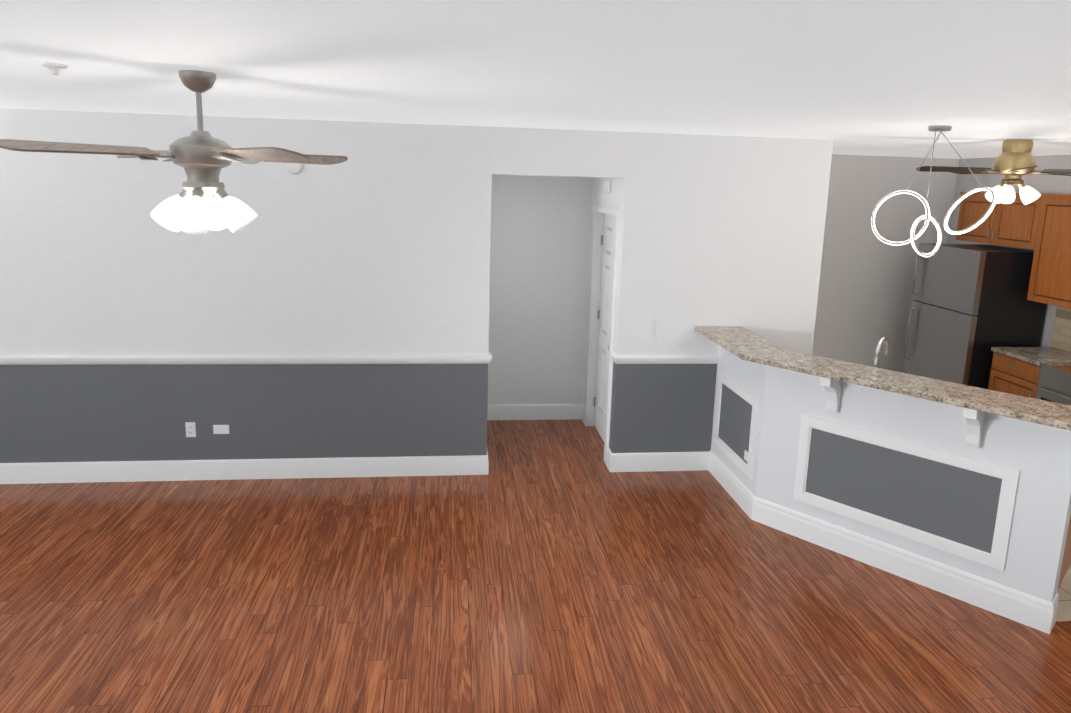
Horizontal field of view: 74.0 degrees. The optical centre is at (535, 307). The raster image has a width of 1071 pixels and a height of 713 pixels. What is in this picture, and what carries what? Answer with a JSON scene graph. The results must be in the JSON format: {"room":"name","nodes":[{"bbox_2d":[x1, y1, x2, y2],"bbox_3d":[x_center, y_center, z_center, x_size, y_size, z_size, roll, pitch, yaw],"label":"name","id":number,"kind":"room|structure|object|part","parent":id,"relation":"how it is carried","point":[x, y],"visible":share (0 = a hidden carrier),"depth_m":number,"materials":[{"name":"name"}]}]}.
{"room":"living room","nodes":[
{"label":"living room","id":0,"kind":"room"},
{"bbox_2d":[0,108,832,462],"bbox_3d":[-2.471,-0.029,5.257,9.550,2.700,0.120,0,10,-7],"label":"wall","id":1,"kind":"structure","parent":0,"point":[377,242],"depth_m":5.30,"materials":[{"name":"paint"}]},
{"bbox_2d":[185,422,195,436],"bbox_3d":[-2.596,0.917,5.349,0.070,0.114,0.008,0,10,-7],"label":"electrical outlet","id":2,"kind":"object","parent":1,"relation":"attached to","point":[190,429],"visible":1,"depth_m":5.35,"materials":[{"name":"white plastic"}]},
{"bbox_2d":[213,425,228,433],"bbox_3d":[-2.377,0.918,5.375,0.114,0.070,0.007,0,10,-7],"label":"electrical outlet","id":3,"kind":"object","parent":1,"relation":"attached to","point":[220,429],"visible":1,"depth_m":5.37,"materials":[{"name":"white plastic"}]},
{"bbox_2d":[0,452,488,483],"bbox_3d":[-3.808,1.223,5.260,6.916,0.158,0.016,0,10,-7],"label":"baseboard","id":4,"kind":"structure","parent":1,"relation":"attached to","point":[120,471],"depth_m":5.44,"materials":[{"name":"white wood"}]},
{"bbox_2d":[287,163,302,173],"bbox_3d":[-1.723,-1.013,5.085,0.110,0.110,0.036,0,10,-7],"label":"smoke detector","id":5,"kind":"object","parent":1,"relation":"attached to","point":[294,168],"visible":0.73,"depth_m":5.07,"materials":[{"name":"white plastic"}]},
{"bbox_2d":[645,319,653,333],"bbox_3d":[0.903,0.148,5.617,0.070,0.114,0.011,0,10,-7],"label":"light switch","id":6,"kind":"object","parent":1,"relation":"attached to","point":[649,326],"visible":1,"depth_m":5.62,"materials":[{"name":"white plastic"}]},
{"bbox_2d":[608,448,709,471],"bbox_3d":[1.027,1.262,5.832,0.845,0.158,0.016,0,10,-7],"label":"baseboard","id":7,"kind":"structure","parent":1,"relation":"attached to","point":[652,461],"depth_m":5.82,"materials":[{"name":"white wood"}]},
{"bbox_2d":[0,419,1070,712],"bbox_3d":[-0.888,1.762,3.456,12.900,0.100,9.400,0,10,-7],"label":"floor","id":8,"kind":"structure","parent":0,"point":[548,567],"depth_m":3.92,"materials":[{"name":"laminate"}]},
{"bbox_2d":[0,0,1070,158],"bbox_3d":[-0.807,-0.993,2.964,12.900,0.100,9.400,0,10,-7],"label":"ceiling","id":9,"kind":"structure","parent":0,"point":[982,78],"depth_m":2.38,"materials":[{"name":"paint"}]},
{"bbox_2d":[41,62,67,74],"bbox_3d":[-1.812,-0.899,2.679,0.084,0.042,0.084,0,10,-7],"label":"smoke detector","id":10,"kind":"object","parent":9,"relation":"attached to","point":[54,68],"visible":1,"depth_m":2.66,"materials":[{"name":"white plastic"}]},
{"bbox_2d":[0,70,347,234],"bbox_3d":[-1.342,-0.618,2.857,1.029,0.628,1.029,0,10,-7],"label":"fan","id":11,"kind":"object","parent":9,"relation":"hanging from","point":[201,157],"visible":1,"depth_m":2.78,"materials":[{"name":"silver metal"}]},
{"bbox_3d":[-1.481,-0.386,2.884,0.145,0.152,0.124,0,10,-7],"label":"lamp shade","id":12,"kind":"part","parent":11,"relation":"part of","materials":[{"name":"white glass"}]},
{"bbox_3d":[-1.335,-0.361,2.769,0.124,0.152,0.145,0,10,-7],"label":"lamp shade","id":13,"kind":"part","parent":11,"relation":"part of","materials":[{"name":"white glass"}]},
{"bbox_3d":[-1.362,-0.408,3.029,0.124,0.152,0.145,0,10,-7],"label":"lamp shade","id":14,"kind":"part","parent":11,"relation":"part of","materials":[{"name":"white glass"}]},
{"bbox_3d":[-1.216,-0.383,2.913,0.145,0.152,0.124,0,10,-7],"label":"lamp shade","id":15,"kind":"part","parent":11,"relation":"part of","materials":[{"name":"white glass"}]},
{"bbox_2d":[871,125,995,256],"bbox_3d":[2.354,-0.679,4.180,0.444,0.762,0.563,0,10,-7],"label":"pendant light","id":16,"kind":"object","parent":9,"relation":"hanging from","point":[935,129],"visible":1,"depth_m":4.21,"materials":[{"name":"silver metal"}]},
{"bbox_3d":[2.351,-0.511,4.210,0.442,0.421,0.563,0,10,-7],"label":"lamp shade","id":17,"kind":"part","parent":16,"relation":"part of","materials":[{"name":"white"}]},
{"bbox_2d":[916,139,1070,204],"bbox_3d":[3.379,-0.970,5.084,1.226,0.447,1.180,0,10,-7],"label":"ceiling fan","id":18,"kind":"object","parent":9,"relation":"hanging from","point":[1015,161],"visible":0.96,"depth_m":4.98,"materials":[{"name":"gold metal"}]},
{"bbox_3d":[3.349,-0.830,5.178,0.116,0.136,0.131,0,10,-7],"label":"lamp shade","id":19,"kind":"part","parent":18,"relation":"part of","materials":[{"name":"white glass"}]},
{"bbox_3d":[3.295,-0.794,4.972,0.127,0.136,0.123,0,10,-7],"label":"lamp shade","id":20,"kind":"part","parent":18,"relation":"part of","materials":[{"name":"white glass"}]},
{"bbox_3d":[3.503,-0.798,5.028,0.130,0.136,0.117,0,10,-7],"label":"lamp shade","id":21,"kind":"part","parent":18,"relation":"part of","materials":[{"name":"white glass"}]},
{"bbox_2d":[488,174,621,446],"bbox_3d":[0.071,-0.123,6.202,1.260,2.700,1.180,0,10,-7],"label":"wall","id":22,"kind":"structure","parent":0,"point":[540,251],"depth_m":5.57,"materials":[{"name":"white paint"}]},
{"bbox_2d":[487,404,584,419],"bbox_3d":[-0.017,1.024,6.996,0.990,0.158,0.016,0,10,-7],"label":"baseboard","id":23,"kind":"structure","parent":22,"relation":"attached to","point":[494,411],"depth_m":6.99,"materials":[{"name":"white wood"}]},
{"bbox_2d":[584,204,618,461],"bbox_3d":[0.627,0.175,6.271,0.135,2.120,0.964,0,10,-7],"label":"door frame","id":24,"kind":"structure","parent":22,"relation":"attached to","point":[599,211],"depth_m":6.60,"materials":[{"name":"white wood"}]},
{"bbox_2d":[593,214,614,441],"bbox_3d":[0.627,0.206,6.282,0.115,2.040,0.832,0,10,-7],"label":"door","id":25,"kind":"structure","parent":22,"relation":"in","point":[605,310],"depth_m":6.46,"materials":[{"name":"white paint"}]},
{"bbox_3d":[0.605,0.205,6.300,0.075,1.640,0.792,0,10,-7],"label":"door knob","id":26,"kind":"part","parent":25,"relation":"part of","materials":[{"name":"white wood"}]},
{"bbox_2d":[603,181,610,192],"bbox_3d":[0.602,-1.018,5.979,0.032,0.100,0.180,0,10,-7],"label":"door chime","id":27,"kind":"object","parent":22,"relation":"attached to","point":[606,186],"visible":0.98,"depth_m":5.91,"materials":[{"name":"white plastic"}]},
{"bbox_2d":[812,154,958,372],"bbox_3d":[1.964,-0.383,7.962,5.790,2.700,0.120,0,10,-7],"label":"wall","id":28,"kind":"structure","parent":0,"point":[865,299],"depth_m":8.08,"materials":[{"name":"white paint"}]},
{"bbox_2d":[708,345,1070,633],"bbox_3d":[2.166,0.968,4.762,1.220,1.180,2.262,0,10,-7],"label":"wall","id":29,"kind":"structure","parent":0,"point":[971,506],"depth_m":4.28,"materials":[{"name":"white paint"}]},
{"bbox_2d":[744,450,747,461],"bbox_3d":[1.532,1.077,5.129,0.007,0.070,0.114,0,10,-7],"label":"outlet","id":30,"kind":"object","parent":29,"relation":"attached to","point":[746,455],"visible":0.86,"depth_m":5.15,"materials":[{"name":"white plastic"}]},
{"bbox_2d":[695,326,1070,430],"bbox_3d":[2.120,0.379,4.583,1.438,0.035,2.389,0,10,-7],"label":"countertop","id":31,"kind":"structure","parent":29,"relation":"on","point":[741,342],"depth_m":4.21,"materials":[{"name":"stone"}]},
{"bbox_2d":[948,154,1070,346],"bbox_3d":[5.031,0.032,6.145,0.120,2.700,4.280,0,10,-7],"label":"wall","id":32,"kind":"structure","parent":0,"point":[1048,184],"depth_m":6.95,"materials":[{"name":"grey paint"}]},
{"bbox_2d":[956,192,1043,248],"bbox_3d":[4.696,-0.875,7.003,0.356,0.505,1.045,0,10,-7],"label":"upper cabinet","id":33,"kind":"object","parent":32,"relation":"attached to","point":[1013,224],"depth_m":6.92,"materials":[{"name":"brown wood"}]},
{"bbox_2d":[1027,194,1070,308],"bbox_3d":[4.780,-0.502,6.262,0.356,0.975,0.555,0,10,-7],"label":"upper cabinet","id":34,"kind":"object","parent":32,"relation":"attached to","point":[1041,225],"depth_m":6.31,"materials":[{"name":"brown wood"}]},
{"bbox_2d":[1050,306,1070,351],"bbox_3d":[5.050,0.384,5.396,0.012,0.447,2.675,0,10,-7],"label":"tile backsplash","id":35,"kind":"structure","parent":32,"relation":"attached to","point":[1061,337],"depth_m":6.61,"materials":[{"name":"beige tile"}]},
{"bbox_2d":[1056,565,1070,621],"bbox_3d":[3.264,1.351,6.138,3.370,0.004,4.360,0,10,-7],"label":"floor","id":36,"kind":"structure","parent":0,"point":[1064,605],"depth_m":4.15,"materials":[{"name":"beige tile"}]},
{"bbox_2d":[903,243,1045,388],"bbox_3d":[4.401,0.276,7.232,0.811,1.780,0.900,0,10,-7],"label":"fridge","id":37,"kind":"object","parent":36,"relation":"on","point":[971,305],"visible":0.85,"depth_m":6.82,"materials":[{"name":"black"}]},
{"bbox_2d":[988,352,1039,398],"bbox_3d":[4.607,0.886,6.493,0.622,0.872,0.547,0,10,-7],"label":"base cabinet","id":38,"kind":"object","parent":36,"relation":"on","point":[1011,375],"depth_m":6.41,"materials":[{"name":"brown wood"}]},
{"bbox_2d":[991,347,1070,365],"bbox_3d":[4.737,0.625,5.385,0.628,0.036,2.690,0,10,-7],"label":"countertop","id":39,"kind":"structure","parent":38,"relation":"on","point":[1048,356],"depth_m":6.40,"materials":[{"name":"stone"}]},
{"bbox_2d":[1036,364,1070,405],"bbox_3d":[4.348,0.981,5.806,0.058,0.888,0.749,0,10,-7],"label":"dishwasher","id":40,"kind":"object","parent":36,"relation":"on","point":[1054,384],"visible":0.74,"depth_m":5.96,"materials":[{"name":"grey metal"}]},
{"bbox_2d":[1036,366,1070,392],"bbox_3d":[4.682,1.003,5.849,0.622,0.872,0.881,0,10,-7],"label":"base cabinet","id":41,"kind":"object","parent":36,"relation":"on","point":[1066,368],"depth_m":6.10,"materials":[{"name":"brown wood"}]},
{"bbox_2d":[1058,514,1070,587],"bbox_3d":[2.521,1.156,4.644,0.616,0.872,1.590,-8,14,-44],"label":"base cabinet","id":42,"kind":"object","parent":36,"relation":"on","point":[1066,563],"visible":0.06,"depth_m":3.87,"materials":[{"name":"brown wood"}]},
{"bbox_3d":[2.540,0.706,4.569,1.506,0.036,1.673,0,10,-7],"label":"countertop","id":43,"kind":"structure","parent":42,"relation":"on","visible":0},
{"bbox_2d":[874,337,888,367],"bbox_3d":[2.241,0.429,4.611,0.175,0.476,0.182,0,10,-7],"label":"faucet","id":44,"kind":"object","parent":43,"relation":"on","point":[879,344],"visible":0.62,"depth_m":4.56,"materials":[{"name":"silver metal"}]},
{"bbox_3d":[-2.304,1.163,-1.382,8.580,2.700,0.120,0,10,-7],"label":"wall","id":45,"kind":"structure","parent":0,"visible":0},
{"bbox_2d":[0,352,491,364],"bbox_3d":[-3.778,0.373,5.117,6.928,0.073,0.058,0,10,-7],"label":"trim","id":46,"kind":"structure","parent":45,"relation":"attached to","point":[262,359],"depth_m":5.28,"materials":[{"name":"white wood"}]},
{"bbox_2d":[610,352,718,363],"bbox_3d":[1.119,0.413,5.697,1.008,0.073,0.058,0,10,-7],"label":"trim","id":47,"kind":"structure","parent":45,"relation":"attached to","point":[618,359],"depth_m":5.67,"materials":[{"name":"white wood"}]}
]}

